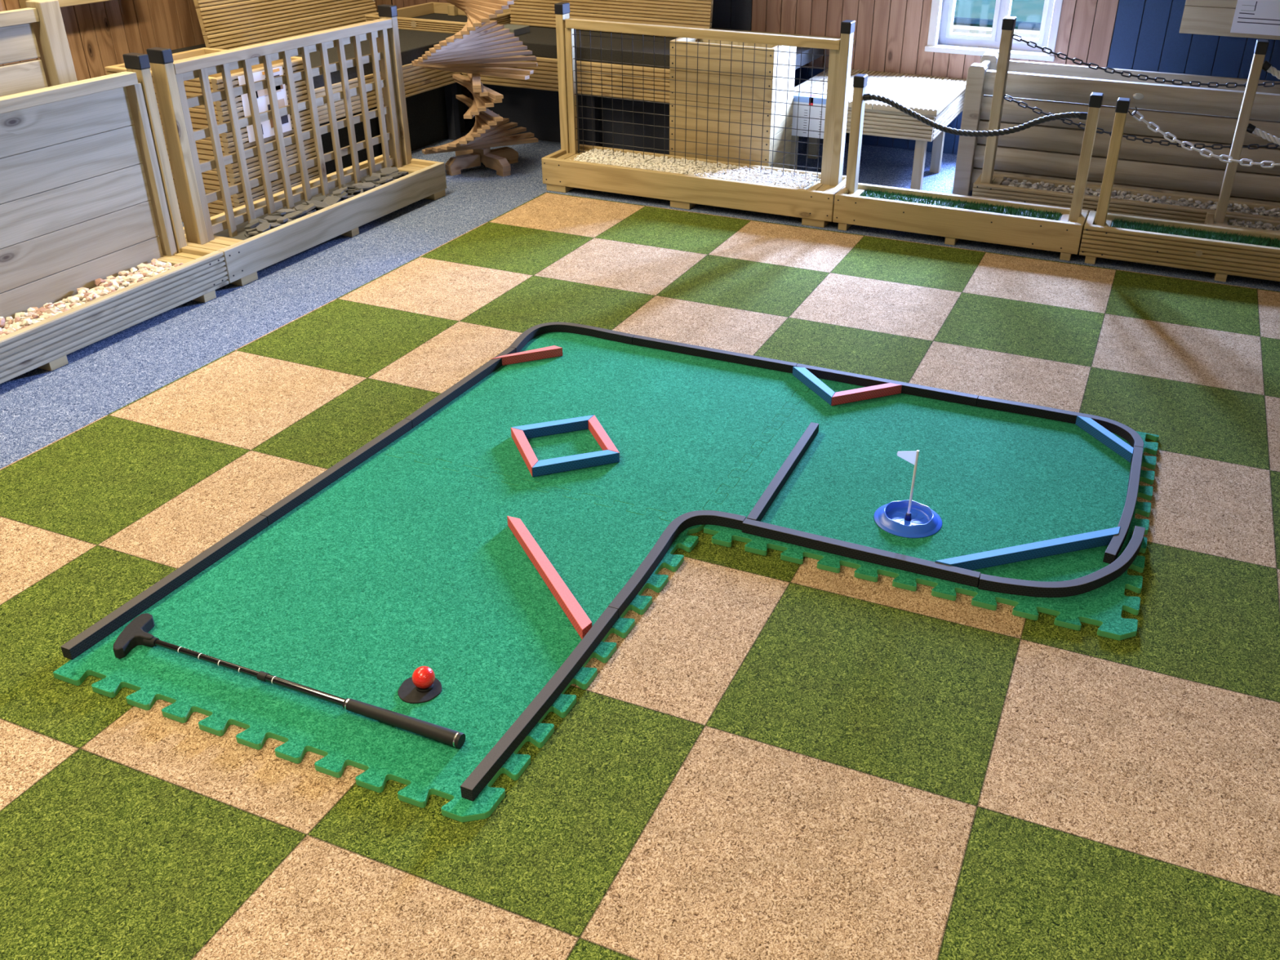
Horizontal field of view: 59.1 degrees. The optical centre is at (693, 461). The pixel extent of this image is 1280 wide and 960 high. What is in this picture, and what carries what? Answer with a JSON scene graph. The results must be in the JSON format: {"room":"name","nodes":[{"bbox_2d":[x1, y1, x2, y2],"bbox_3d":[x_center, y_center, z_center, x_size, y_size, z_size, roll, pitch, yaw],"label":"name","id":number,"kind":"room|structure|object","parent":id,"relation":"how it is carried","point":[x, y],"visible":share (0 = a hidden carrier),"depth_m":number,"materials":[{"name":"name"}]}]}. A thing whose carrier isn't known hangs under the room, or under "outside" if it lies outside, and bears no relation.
{"room":"indoor mini golf","nodes":[
{"label":"indoor mini golf","id":0,"kind":"room"},
{"bbox_2d":[0,0,391,80],"bbox_3d":[-3.427,-1.740,3.214,0.200,2.700,8.360,12,31,19],"label":"wall","id":1,"kind":"structure","parent":0,"point":[99,34],"depth_m":5.12,"materials":[{"name":"brown wood"}]},
{"bbox_2d":[18,0,111,8],"bbox_3d":[-2.623,-2.016,4.848,0.099,0.075,0.570,12,31,19],"label":"wall shelf","id":2,"kind":"object","parent":1,"relation":"attached to","point":[62,3],"visible":0.5,"depth_m":4.75,"materials":[{"name":"brown wood"}]},
{"bbox_2d":[0,102,1279,959],"bbox_3d":[-0.070,0.261,2.595,7.600,0.100,8.560,12,31,19],"label":"floor","id":3,"kind":"structure","parent":0,"point":[777,759],"depth_m":2.21,"materials":[{"name":"carpet"}]},
{"bbox_2d":[0,0,77,97],"bbox_3d":[-2.439,-0.877,3.520,0.065,0.924,1.310,12,31,19],"label":"fence","id":4,"kind":"object","parent":3,"relation":"on","point":[37,30],"visible":0.35,"depth_m":3.79,"materials":[{"name":"brown wood"}]},
{"bbox_2d":[0,52,229,383],"bbox_3d":[-2.053,-0.679,3.309,0.336,0.793,1.372,12,31,19],"label":"fence","id":5,"kind":"object","parent":3,"relation":"on","point":[76,206],"visible":0.93,"depth_m":3.56,"materials":[{"name":"brown wood"}]},
{"bbox_2d":[0,258,182,337],"bbox_3d":[-1.998,-0.430,3.422,0.169,0.058,1.098,12,31,19],"label":"pebbles","id":6,"kind":"object","parent":5,"relation":"in","point":[104,286],"visible":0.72,"depth_m":3.56,"materials":[{"name":"gravel"}]},
{"bbox_2d":[104,47,319,222],"bbox_3d":[-1.986,-1.372,4.762,0.570,0.601,0.540,12,31,19],"label":"wooden shelving","id":7,"kind":"object","parent":3,"relation":"on","point":[192,86],"visible":0.26,"depth_m":4.55,"materials":[{"name":"brown wood"}]},
{"bbox_2d":[237,66,292,142],"bbox_3d":[-1.731,-1.446,4.561,0.002,0.256,0.255,12,31,19],"label":"notice sheet","id":8,"kind":"object","parent":7,"relation":"attached to","point":[262,95],"visible":0.34,"depth_m":4.57,"materials":[{"name":"white paper"}]},
{"bbox_2d":[255,84,280,97],"bbox_3d":[-1.721,-1.500,4.554,0.001,0.035,0.150,12,31,19],"label":"picture","id":9,"kind":"object","parent":8,"relation":"attached to","point":[263,93],"depth_m":4.55,"materials":[{"name":"beige"}]},
{"bbox_2d":[262,67,279,75],"bbox_3d":[-1.706,-1.574,4.551,0.001,0.012,0.100,12,31,19],"label":"picture","id":10,"kind":"object","parent":8,"relation":"on","point":[276,71],"depth_m":4.57,"materials":[{"name":"orange"}]},
{"bbox_2d":[277,98,284,107],"bbox_3d":[-1.698,-1.471,4.636,0.001,0.035,0.045,12,31,19],"label":"picture","id":11,"kind":"object","parent":8,"relation":"on","point":[281,102],"depth_m":4.64,"materials":[{"name":"beige"}]},
{"bbox_2d":[280,115,288,124],"bbox_3d":[-1.696,-1.419,4.674,0.001,0.033,0.040,12,31,19],"label":"picture","id":12,"kind":"object","parent":8,"relation":"attached to","point":[284,119],"depth_m":4.67,"materials":[{"name":"grey"}]},
{"bbox_2d":[146,4,446,285],"bbox_3d":[-1.527,-1.287,4.421,0.336,0.797,1.370,12,31,19],"label":"fence","id":13,"kind":"object","parent":3,"relation":"on","point":[425,179],"visible":0.84,"depth_m":4.32,"materials":[{"name":"brown wood"}]},
{"bbox_2d":[213,171,380,239],"bbox_3d":[-1.527,-1.013,4.587,0.277,0.072,1.050,12,31,19],"label":"bed","id":14,"kind":"object","parent":13,"relation":"in","point":[241,231],"visible":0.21,"depth_m":4.30,"materials":[{"name":"stone"}]},
{"bbox_2d":[244,230,254,237],"bbox_3d":[-1.654,-0.847,4.199,0.037,0.022,0.052,-10,31,-19],"label":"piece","id":15,"kind":"object","parent":14,"relation":"on","point":[246,233],"visible":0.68,"depth_m":4.19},
{"bbox_2d":[244,226,256,231],"bbox_3d":[-1.653,-0.863,4.199,0.046,0.014,0.050,12,31,19],"label":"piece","id":16,"kind":"object","parent":15,"relation":"on","point":[252,228],"visible":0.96,"depth_m":4.18,"materials":[{"name":"stone"}]},
{"bbox_2d":[244,221,259,229],"bbox_3d":[-1.650,-0.881,4.207,0.035,0.022,0.058,22,35,32],"label":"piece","id":17,"kind":"object","parent":16,"relation":"on","point":[251,225],"visible":1,"depth_m":4.20,"materials":[{"name":"stone"}]},
{"bbox_2d":[248,230,260,235],"bbox_3d":[-1.604,-0.849,4.177,0.052,0.015,0.081,12,31,19],"label":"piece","id":18,"kind":"object","parent":14,"relation":"on","point":[253,233],"visible":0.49,"depth_m":4.15,"materials":[{"name":"stone"}]},
{"bbox_2d":[255,221,271,233],"bbox_3d":[-1.593,-0.867,4.178,0.051,0.022,0.073,12,31,19],"label":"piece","id":19,"kind":"object","parent":18,"relation":"on","point":[265,226],"visible":1,"depth_m":4.17,"materials":[{"name":"stone"}]},
{"bbox_2d":[295,209,308,218],"bbox_3d":[-1.513,-0.948,4.357,0.048,0.034,0.074,-4,29,-9],"label":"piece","id":20,"kind":"object","parent":14,"relation":"on","point":[304,214],"visible":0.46,"depth_m":4.35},
{"bbox_2d":[302,203,315,213],"bbox_3d":[-1.502,-0.987,4.399,0.055,0.030,0.075,12,31,19],"label":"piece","id":21,"kind":"object","parent":20,"relation":"on","point":[308,208],"visible":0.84,"depth_m":4.39,"materials":[{"name":"stone"}]},
{"bbox_3d":[-1.352,-1.127,4.687,0.045,0.022,0.058,12,31,19],"label":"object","id":22,"kind":"object","parent":14,"relation":"on","visible":0},
{"bbox_2d":[355,184,373,190],"bbox_3d":[-1.364,-1.138,4.678,0.088,0.019,0.049,-23,37,-36],"label":"stone","id":23,"kind":"object","parent":22,"relation":"on","point":[358,187],"visible":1,"depth_m":4.66,"materials":[{"name":"stone"}]},
{"bbox_3d":[-1.317,-1.237,4.886,0.056,0.023,0.065,12,31,19],"label":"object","id":24,"kind":"object","parent":14,"relation":"on","visible":0},
{"bbox_3d":[-1.314,-1.251,4.906,0.045,0.018,0.068,12,31,19],"label":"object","id":25,"kind":"object","parent":24,"relation":"on","visible":0},
{"bbox_2d":[380,167,398,173],"bbox_3d":[-1.325,-1.263,4.910,0.079,0.025,0.054,-12,31,-22],"label":"stone","id":26,"kind":"object","parent":25,"relation":"on","point":[387,170],"visible":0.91,"depth_m":4.91,"materials":[{"name":"stone"}]},
{"bbox_3d":[-1.589,-0.935,4.357,0.067,0.015,0.071,12,31,19],"label":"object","id":27,"kind":"object","parent":14,"relation":"on","visible":0},
{"bbox_3d":[-1.580,-0.949,4.356,0.057,0.023,0.064,12,31,19],"label":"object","id":28,"kind":"object","parent":27,"relation":"on","visible":0},
{"bbox_2d":[275,208,296,213],"bbox_3d":[-1.577,-0.967,4.364,0.075,0.015,0.038,-11,31,-20],"label":"stone","id":29,"kind":"object","parent":28,"relation":"on","point":[287,211],"visible":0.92,"depth_m":4.36,"materials":[{"name":"stone"}]},
{"bbox_3d":[-1.466,-0.991,4.460,0.052,0.016,0.066,12,31,19],"label":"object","id":30,"kind":"object","parent":14,"relation":"on","visible":0},
{"bbox_2d":[305,200,328,208],"bbox_3d":[-1.484,-1.013,4.447,0.090,0.030,0.054,-3,29,-8],"label":"stone","id":31,"kind":"object","parent":30,"relation":"on","point":[318,204],"visible":0.85,"depth_m":4.44,"materials":[{"name":"stone"}]},
{"bbox_3d":[-1.608,-0.896,4.286,0.068,0.016,0.056,12,31,19],"label":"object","id":32,"kind":"object","parent":14,"relation":"on","visible":0},
{"bbox_3d":[-1.615,-0.903,4.270,0.057,0.033,0.083,12,31,19],"label":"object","id":33,"kind":"object","parent":32,"relation":"on","visible":0},
{"bbox_2d":[263,215,282,222],"bbox_3d":[-1.594,-0.923,4.287,0.076,0.014,0.059,12,31,19],"label":"stone","id":34,"kind":"object","parent":33,"relation":"on","point":[268,218],"visible":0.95,"depth_m":4.28,"materials":[{"name":"stone"}]},
{"bbox_3d":[-1.454,-1.005,4.491,0.073,0.014,0.071,12,31,19],"label":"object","id":35,"kind":"object","parent":14,"relation":"on","visible":0},
{"bbox_3d":[-1.447,-1.016,4.479,0.045,0.024,0.054,12,31,19],"label":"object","id":36,"kind":"object","parent":35,"relation":"on","visible":0},
{"bbox_2d":[322,195,341,204],"bbox_3d":[-1.449,-1.035,4.492,0.055,0.029,0.081,12,31,19],"label":"stone","id":37,"kind":"object","parent":36,"relation":"on","point":[331,200],"visible":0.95,"depth_m":4.50,"materials":[{"name":"stone"}]},
{"bbox_3d":[-1.388,-1.157,4.770,0.055,0.014,0.048,12,31,19],"label":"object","id":38,"kind":"object","parent":14,"relation":"on","visible":0},
{"bbox_3d":[-1.376,-1.177,4.772,0.042,0.023,0.051,12,31,19],"label":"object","id":39,"kind":"object","parent":38,"relation":"on","visible":0},
{"bbox_2d":[364,176,379,182],"bbox_3d":[-1.364,-1.195,4.779,0.062,0.014,0.056,-16,33,-28],"label":"stone","id":40,"kind":"object","parent":39,"relation":"on","point":[371,179],"visible":1,"depth_m":4.77,"materials":[{"name":"stone"}]},
{"bbox_2d":[171,8,467,174],"bbox_3d":[-1.749,-1.968,5.935,0.980,0.515,2.000,12,31,19],"label":"display counter","id":41,"kind":"object","parent":3,"relation":"on","point":[435,114],"visible":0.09,"depth_m":5.62,"materials":[{"name":"black wood"}]},
{"bbox_2d":[193,0,377,49],"bbox_3d":[-2.043,-2.469,5.600,0.130,0.673,1.265,12,31,19],"label":"wood panel","id":42,"kind":"object","parent":41,"relation":"on","point":[216,19],"visible":0.8,"depth_m":5.52,"materials":[{"name":"brown wood"}]},
{"bbox_2d":[364,1,511,33],"bbox_3d":[-1.356,-2.459,6.242,0.640,0.058,0.637,12,31,19],"label":"planter","id":43,"kind":"object","parent":41,"relation":"on","point":[406,20],"visible":0.64,"depth_m":6.12,"materials":[{"name":"brown wood"}]},
{"bbox_2d":[53,447,705,822],"bbox_3d":[-0.602,0.281,2.426,0.966,0.014,1.017,12,31,19],"label":"mat","id":44,"kind":"object","parent":3,"relation":"on","point":[397,566],"visible":0.98,"depth_m":2.32,"materials":[{"name":"carpet"}]},
{"bbox_2d":[60,514,268,659],"bbox_3d":[-1.112,0.256,2.412,0.024,0.026,0.541,13,31,20],"label":"kerb","id":45,"kind":"object","parent":44,"relation":"on","point":[97,632],"visible":1,"depth_m":2.37,"materials":[{"name":"plastic"}]},
{"bbox_2d":[113,613,465,747],"bbox_3d":[-0.778,0.419,2.127,0.794,0.028,0.115,12,31,19],"label":"putter","id":46,"kind":"object","parent":44,"relation":"on","point":[135,633],"visible":1,"depth_m":2.11,"materials":[{"name":"metal"}]},
{"bbox_2d":[259,418,412,525],"bbox_3d":[-0.889,0.017,2.850,0.024,0.026,0.550,13,31,21],"label":"kerb","id":47,"kind":"object","parent":44,"relation":"on","point":[301,495],"visible":0.91,"depth_m":2.82,"materials":[{"name":"plastic"}]},
{"bbox_2d":[397,676,441,703],"bbox_3d":[-0.518,0.430,2.135,0.082,0.008,0.081,12,31,19],"label":"tee","id":48,"kind":"object","parent":44,"relation":"on","point":[407,692],"visible":0.73,"depth_m":2.13,"materials":[{"name":"black rubber"}]},
{"bbox_2d":[412,666,435,688],"bbox_3d":[-0.510,0.409,2.129,0.043,0.043,0.043,12,31,19],"label":"golf ball","id":49,"kind":"object","parent":48,"relation":"on","point":[424,677],"visible":1,"depth_m":2.11,"materials":[{"name":"red"}]},
{"bbox_2d":[460,606,617,801],"bbox_3d":[-0.272,0.437,2.112,0.028,0.026,0.552,12,31,19],"label":"kerb","id":50,"kind":"object","parent":44,"relation":"on","point":[504,748],"visible":1,"depth_m":2.06,"materials":[{"name":"plastic"}]},
{"bbox_2d":[506,515,591,639],"bbox_3d":[-0.318,0.242,2.460,0.027,0.028,0.480,-13,32,-23],"label":"bar","id":51,"kind":"object","parent":44,"relation":"on","point":[577,616],"visible":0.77,"depth_m":2.42,"materials":[{"name":"red plastic"}]},
{"bbox_2d":[608,510,746,618],"bbox_3d":[-0.066,0.211,2.527,0.130,0.026,0.469,21,35,32],"label":"kerb","id":52,"kind":"object","parent":44,"relation":"on","point":[626,595],"visible":0.99,"depth_m":2.56,"materials":[{"name":"plastic"}]},
{"bbox_2d":[411,0,538,176],"bbox_3d":[-1.027,-1.846,5.314,0.580,0.925,0.581,-9,31,-18],"label":"spiral","id":53,"kind":"object","parent":3,"relation":"on","point":[482,46],"visible":1,"depth_m":5.29,"materials":[{"name":"wood"}]},
{"bbox_2d":[385,331,809,521],"bbox_3d":[-0.239,-0.142,3.200,0.960,0.014,0.958,12,31,19],"label":"mat","id":54,"kind":"object","parent":3,"relation":"on","point":[679,424],"visible":0.88,"depth_m":3.14,"materials":[{"name":"carpet"}]},
{"bbox_2d":[404,346,515,428],"bbox_3d":[-0.670,-0.223,3.291,0.024,0.026,0.543,12,31,20],"label":"kerb","id":55,"kind":"object","parent":54,"relation":"on","point":[460,387],"visible":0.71,"depth_m":3.25,"materials":[{"name":"plastic"}]},
{"bbox_2d":[511,427,537,476],"bbox_3d":[-0.437,-0.028,2.944,0.026,0.028,0.235,-10,31,-19],"label":"bar","id":56,"kind":"object","parent":54,"relation":"on","point":[522,442],"visible":0.96,"depth_m":2.93,"materials":[{"name":"red plastic"}]},
{"bbox_2d":[492,345,562,365],"bbox_3d":[-0.517,-0.326,3.480,0.227,0.028,0.027,-12,31,-21],"label":"bar","id":57,"kind":"object","parent":54,"relation":"on","point":[553,351],"visible":0.89,"depth_m":3.48,"materials":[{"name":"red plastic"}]},
{"bbox_2d":[511,414,594,438],"bbox_3d":[-0.377,-0.091,3.061,0.232,0.028,0.029,-9,31,-18],"label":"bar","id":58,"kind":"object","parent":54,"relation":"on","point":[550,428],"visible":0.78,"depth_m":3.05,"materials":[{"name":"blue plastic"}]},
{"bbox_2d":[509,321,635,352],"bbox_3d":[-0.401,-0.406,3.631,0.404,0.026,0.184,-7,30,-14],"label":"kerb","id":59,"kind":"object","parent":54,"relation":"on","point":[524,338],"visible":0.95,"depth_m":3.64,"materials":[{"name":"plastic"}]},
{"bbox_2d":[532,449,619,476],"bbox_3d":[-0.305,0.002,2.894,0.231,0.028,0.032,-10,31,-19],"label":"bar","id":60,"kind":"object","parent":54,"relation":"on","point":[549,466],"visible":1,"depth_m":2.88,"materials":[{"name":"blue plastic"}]},
{"bbox_2d":[587,415,619,453],"bbox_3d":[-0.244,-0.061,3.010,0.025,0.028,0.230,-10,31,-18],"label":"bar","id":61,"kind":"object","parent":54,"relation":"on","point":[595,427],"visible":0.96,"depth_m":3.00,"materials":[{"name":"red plastic"}]},
{"bbox_2d":[632,334,797,373],"bbox_3d":[0.062,-0.335,3.518,0.544,0.026,0.026,12,31,19],"label":"kerb","id":62,"kind":"object","parent":54,"relation":"on","point":[644,341],"visible":0.86,"depth_m":3.51,"materials":[{"name":"plastic"}]},
{"bbox_2d":[462,24,823,155],"bbox_3d":[-0.267,-1.967,5.981,1.733,0.515,0.790,12,31,19],"label":"display counter","id":63,"kind":"object","parent":3,"relation":"on","point":[532,103],"visible":0.25,"depth_m":5.78,"materials":[{"name":"black wood"}]},
{"bbox_2d":[503,23,529,36],"bbox_3d":[-0.962,-2.277,5.952,0.130,0.034,0.165,12,31,19],"label":"flat box","id":64,"kind":"object","parent":63,"relation":"on","point":[517,29],"visible":0.52,"depth_m":5.93,"materials":[{"name":"grey"}]},
{"bbox_2d":[510,0,713,37],"bbox_3d":[-0.436,-2.618,5.921,1.183,0.673,0.130,12,31,19],"label":"wood panel","id":65,"kind":"object","parent":63,"relation":"on","point":[691,11],"visible":0.73,"depth_m":5.96,"materials":[{"name":"brown wood"}]},
{"bbox_2d":[541,1,855,227],"bbox_3d":[0.008,-1.535,4.917,1.386,0.796,0.316,12,31,19],"label":"fence","id":66,"kind":"object","parent":3,"relation":"on","point":[815,205],"visible":0.92,"depth_m":4.90,"materials":[{"name":"brown wood"}]},
{"bbox_2d":[569,148,819,189],"bbox_3d":[-0.007,-1.303,5.051,1.123,0.049,0.266,12,31,19],"label":"gravel","id":67,"kind":"object","parent":66,"relation":"in","point":[648,162],"visible":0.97,"depth_m":5.03,"materials":[{"name":"gravel"}]},
{"bbox_2d":[669,37,796,168],"bbox_3d":[0.179,-1.627,5.245,0.495,0.638,0.321,12,31,19],"label":"crate","id":68,"kind":"object","parent":3,"relation":"on","point":[737,54],"visible":0.81,"depth_m":5.09,"materials":[{"name":"brown wood"}]},
{"bbox_2d":[789,68,966,190],"bbox_3d":[0.905,-1.661,5.598,0.741,0.386,0.818,12,31,19],"label":"table","id":69,"kind":"object","parent":3,"relation":"on","point":[940,100],"visible":0.67,"depth_m":5.33,"materials":[{"name":"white wood"}]},
{"bbox_2d":[791,92,826,138],"bbox_3d":[0.526,-1.638,5.330,0.274,0.184,0.078,12,31,19],"label":"notice sheet","id":70,"kind":"object","parent":69,"relation":"attached to","point":[804,99],"visible":0.62,"depth_m":5.29,"materials":[{"name":"white paper"}]},
{"bbox_2d":[702,377,1159,640],"bbox_3d":[0.632,0.053,2.876,1.006,0.014,0.987,12,31,19],"label":"mat","id":71,"kind":"object","parent":3,"relation":"on","point":[994,479],"visible":0.9,"depth_m":2.82,"materials":[{"name":"carpet"}]},
{"bbox_2d":[746,422,818,521],"bbox_3d":[0.234,0.026,2.870,0.024,0.026,0.539,12,31,18],"label":"kerb","id":72,"kind":"object","parent":71,"relation":"on","point":[775,486],"visible":0.8,"depth_m":2.84,"materials":[{"name":"plastic"}]},
{"bbox_2d":[792,366,835,405],"bbox_3d":[0.362,-0.226,3.327,0.030,0.028,0.230,-12,31,-22],"label":"bar","id":73,"kind":"object","parent":71,"relation":"on","point":[803,375],"visible":0.98,"depth_m":3.32,"materials":[{"name":"blue plastic"}]},
{"bbox_2d":[742,518,980,587],"bbox_3d":[0.371,0.205,2.551,0.549,0.026,0.026,12,31,19],"label":"kerb","id":74,"kind":"object","parent":71,"relation":"on","point":[897,561],"visible":0.98,"depth_m":2.54,"materials":[{"name":"plastic"}]},
{"bbox_2d":[831,382,902,405],"bbox_3d":[0.499,-0.197,3.280,0.233,0.028,0.026,-11,31,-20],"label":"bar","id":75,"kind":"object","parent":71,"relation":"on","point":[889,388],"visible":1,"depth_m":3.27,"materials":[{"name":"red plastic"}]},
{"bbox_2d":[795,363,978,406],"bbox_3d":[0.567,-0.228,3.339,0.547,0.026,0.024,12,31,19],"label":"kerb","id":76,"kind":"object","parent":71,"relation":"on","point":[946,395],"visible":0.83,"depth_m":3.32,"materials":[{"name":"plastic"}]},
{"bbox_2d":[873,449,942,537],"bbox_3d":[0.515,0.057,2.653,0.162,0.190,0.162,12,31,19],"label":"cup","id":77,"kind":"object","parent":71,"relation":"on","point":[910,518],"visible":1,"depth_m":2.68,"materials":[{"name":"blue"}]},
{"bbox_2d":[934,526,1120,570],"bbox_3d":[0.772,0.205,2.563,0.489,0.028,0.026,-8,30,-16],"label":"bar","id":78,"kind":"object","parent":71,"relation":"on","point":[1102,537],"visible":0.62,"depth_m":2.55,"materials":[{"name":"blue plastic"}]},
{"bbox_2d":[976,395,1143,448],"bbox_3d":[1.036,-0.118,3.156,0.479,0.026,0.116,21,35,32],"label":"kerb","id":79,"kind":"object","parent":71,"relation":"on","point":[1126,433],"visible":0.84,"depth_m":3.17,"materials":[{"name":"plastic"}]},
{"bbox_2d":[977,525,1145,597],"bbox_3d":[0.860,0.238,2.507,0.488,0.026,0.129,-13,32,-24],"label":"kerb","id":80,"kind":"object","parent":71,"relation":"on","point":[1094,580],"visible":1,"depth_m":2.44,"materials":[{"name":"plastic"}]},
{"bbox_2d":[1075,416,1133,462],"bbox_3d":[1.123,-0.063,3.057,0.027,0.028,0.234,-9,31,-18],"label":"bar","id":81,"kind":"object","parent":71,"relation":"on","point":[1087,424],"visible":1,"depth_m":3.05,"materials":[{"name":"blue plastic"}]},
{"bbox_2d":[1102,445,1142,564],"bbox_3d":[1.067,0.098,2.766,0.038,0.026,0.573,14,31,22],"label":"kerb","id":82,"kind":"object","parent":71,"relation":"on","point":[1117,542],"visible":0.94,"depth_m":2.71,"materials":[{"name":"plastic"}]},
{"bbox_2d":[832,73,1103,261],"bbox_3d":[1.092,-1.198,4.533,0.995,0.612,0.226,12,31,19],"label":"planter","id":83,"kind":"object","parent":3,"relation":"on","point":[1064,236],"depth_m":4.57,"materials":[{"name":"brown wood"}]},
{"bbox_2d":[862,93,1087,137],"bbox_3d":[1.099,-1.358,4.474,0.880,0.134,0.027,12,31,19],"label":"rope","id":84,"kind":"object","parent":83,"relation":"hanging from","point":[868,96],"visible":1,"depth_m":4.49,"materials":[{"name":"grey"}]},
{"bbox_2d":[971,16,1075,208],"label":"planter","id":85,"kind":"object","parent":3,"relation":"on","point":[987,184],"depth_m":4.82,"materials":[{"name":"brown wood"}]},
{"bbox_2d":[1003,94,1279,149],"bbox_3d":[1.971,-1.343,4.553,1.433,0.143,0.020,12,31,19],"label":"hanging chain","id":86,"kind":"object","parent":85,"relation":"hanging from","point":[1007,95],"visible":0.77,"depth_m":4.62,"materials":[{"name":"black"}]},
{"bbox_2d":[951,52,1279,205],"bbox_3d":[2.036,-1.394,4.944,1.658,0.586,0.389,12,31,19],"label":"fence","id":87,"kind":"object","parent":3,"relation":"on","point":[1206,115],"visible":0.76,"depth_m":4.84,"materials":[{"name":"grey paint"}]},
{"bbox_2d":[1107,186,1218,224],"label":"planter","id":88,"kind":"object","parent":3,"relation":"on","point":[1117,206],"depth_m":4.67,"materials":[{"name":"brown wood"}]},
{"bbox_2d":[1000,176,1279,217],"bbox_3d":[1.985,-1.078,4.724,1.375,0.052,0.162,12,31,19],"label":"gravel","id":89,"kind":"object","parent":88,"relation":"in","point":[1261,211],"visible":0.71,"depth_m":4.75,"materials":[{"name":"gravel"}]},
{"bbox_2d":[1012,34,1279,88],"bbox_3d":[1.974,-1.553,4.437,1.431,0.147,0.020,12,31,19],"label":"hanging chain","id":90,"kind":"object","parent":88,"relation":"hanging from","point":[1138,77],"visible":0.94,"depth_m":4.52,"materials":[{"name":"black"}]},
{"bbox_2d":[1079,97,1279,281],"bbox_3d":[2.064,-0.987,4.188,1.100,0.607,0.226,12,31,19],"label":"planter","id":91,"kind":"object","parent":3,"relation":"on","point":[1224,259],"depth_m":4.29,"materials":[{"name":"brown wood"}]},
{"bbox_2d":[1128,106,1137,115],"bbox_3d":[1.644,-1.310,4.220,0.039,0.032,0.012,-10,31,-19],"label":"hook","id":92,"kind":"object","parent":91,"relation":"attached to","point":[1135,107],"visible":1,"depth_m":4.22,"materials":[{"name":"black metal"}]},
{"bbox_2d":[1132,111,1279,168],"bbox_3d":[2.081,-1.161,4.124,0.928,0.168,0.026,11,31,18],"label":"hanging chain","id":93,"kind":"object","parent":92,"relation":"hanging from","point":[1148,124],"visible":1,"depth_m":4.20,"materials":[{"name":"white"}]},
{"bbox_2d":[1204,39,1279,233],"bbox_3d":[2.497,-1.108,4.208,0.962,0.812,0.185,12,31,19],"label":"planter","id":94,"kind":"object","parent":3,"relation":"on","point":[1220,218],"visible":0.54,"depth_m":4.33,"materials":[{"name":"brown wood"}]},
{"bbox_2d":[1227,218,1279,231],"bbox_3d":[2.515,-0.852,4.337,0.852,0.053,0.131,12,31,19],"label":"gravel","id":95,"kind":"object","parent":94,"relation":"in","point":[1258,224],"visible":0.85,"depth_m":4.45,"materials":[{"name":"gravel"}]},
{"bbox_2d":[1246,123,1279,145],"bbox_3d":[2.500,-1.161,4.195,0.837,0.112,0.029,12,31,19],"label":"rope","id":96,"kind":"object","parent":94,"relation":"hanging from","point":[1251,128],"visible":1,"depth_m":4.29,"materials":[{"name":"white"}]},
{"bbox_2d":[1262,60,1279,79],"bbox_3d":[2.504,-1.346,4.092,0.840,0.146,0.029,12,31,19],"label":"rope","id":97,"kind":"object","parent":94,"relation":"hanging from","point":[1267,66],"visible":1,"depth_m":4.19,"materials":[{"name":"white"}]},
{"bbox_2d":[1226,200,1279,220],"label":"planter","id":98,"kind":"object","parent":3,"relation":"on","point":[1251,205],"depth_m":4.65,"materials":[{"name":"brown wood"}]},
{"bbox_2d":[391,0,1279,155],"bbox_3d":[1.554,-2.811,5.306,7.600,2.703,0.200,12,31,19],"label":"wall","id":99,"kind":"structure","parent":0,"point":[891,36],"depth_m":5.69,"materials":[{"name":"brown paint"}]},
{"bbox_2d":[711,27,855,44],"bbox_3d":[0.462,-2.261,5.986,0.815,0.023,0.022,12,31,19],"label":"trim","id":100,"kind":"structure","parent":99,"relation":"attached to","point":[854,40],"depth_m":5.97,"materials":[{"name":"brown wood"}]},
{"bbox_2d":[924,0,1062,61],"bbox_3d":[1.518,-2.503,5.467,0.640,0.996,0.220,12,31,19],"label":"window","id":101,"kind":"structure","parent":99,"relation":"in","point":[941,39],"depth_m":5.64,"materials":[{"name":"white"}]},
{"bbox_2d":[1178,0,1279,39],"bbox_3d":[2.579,-2.096,5.066,0.665,0.364,0.032,12,31,19],"label":"sign board","id":102,"kind":"object","parent":99,"relation":"attached to","point":[1204,17],"visible":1,"depth_m":5.17,"materials":[{"name":"brown wood"}]},
{"bbox_2d":[1230,0,1279,35],"bbox_3d":[2.608,-2.072,5.044,0.308,0.308,0.002,12,31,19],"label":"notice sheet","id":103,"kind":"object","parent":102,"relation":"attached to","point":[1262,17],"visible":1,"depth_m":5.10,"materials":[{"name":"white paper"}]},
{"bbox_3d":[5.509,-4.401,11.505,22.000,0.100,14.190,12,31,19],"label":"ground","id":104,"kind":"structure","parent":0,"visible":0},
{"bbox_2d":[951,24,1039,38],"bbox_3d":[3.401,-3.366,9.248,8.000,0.210,0.220,12,31,19],"label":"step","id":105,"kind":"structure","parent":104,"relation":"on","point":[956,28],"depth_m":9.47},
{"bbox_2d":[952,0,1044,31],"bbox_3d":[3.503,-4.014,9.143,8.000,1.450,0.100,12,31,19],"label":"wall","id":106,"kind":"structure","parent":104,"relation":"on","point":[1026,11],"depth_m":9.61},
{"bbox_2d":[953,17,1040,28],"bbox_3d":[3.462,-3.558,9.306,8.000,0.036,0.069,12,31,19],"label":"rail","id":107,"kind":"object","parent":106,"relation":"attached to","point":[957,20],"visible":0.02,"depth_m":9.62,"materials":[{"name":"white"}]},
{"bbox_3d":[-1.524,-0.926,4.321,0.069,0.025,0.072,12,31,19],"label":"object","id":108,"kind":"object","parent":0,"visible":0},
{"bbox_2d":[282,210,302,218],"bbox_3d":[-1.544,-0.942,4.322,0.051,0.025,0.083,26,37,37],"label":"stone","id":109,"kind":"object","parent":108,"relation":"on","point":[295,214],"visible":0.81,"depth_m":4.32,"materials":[{"name":"stone"}]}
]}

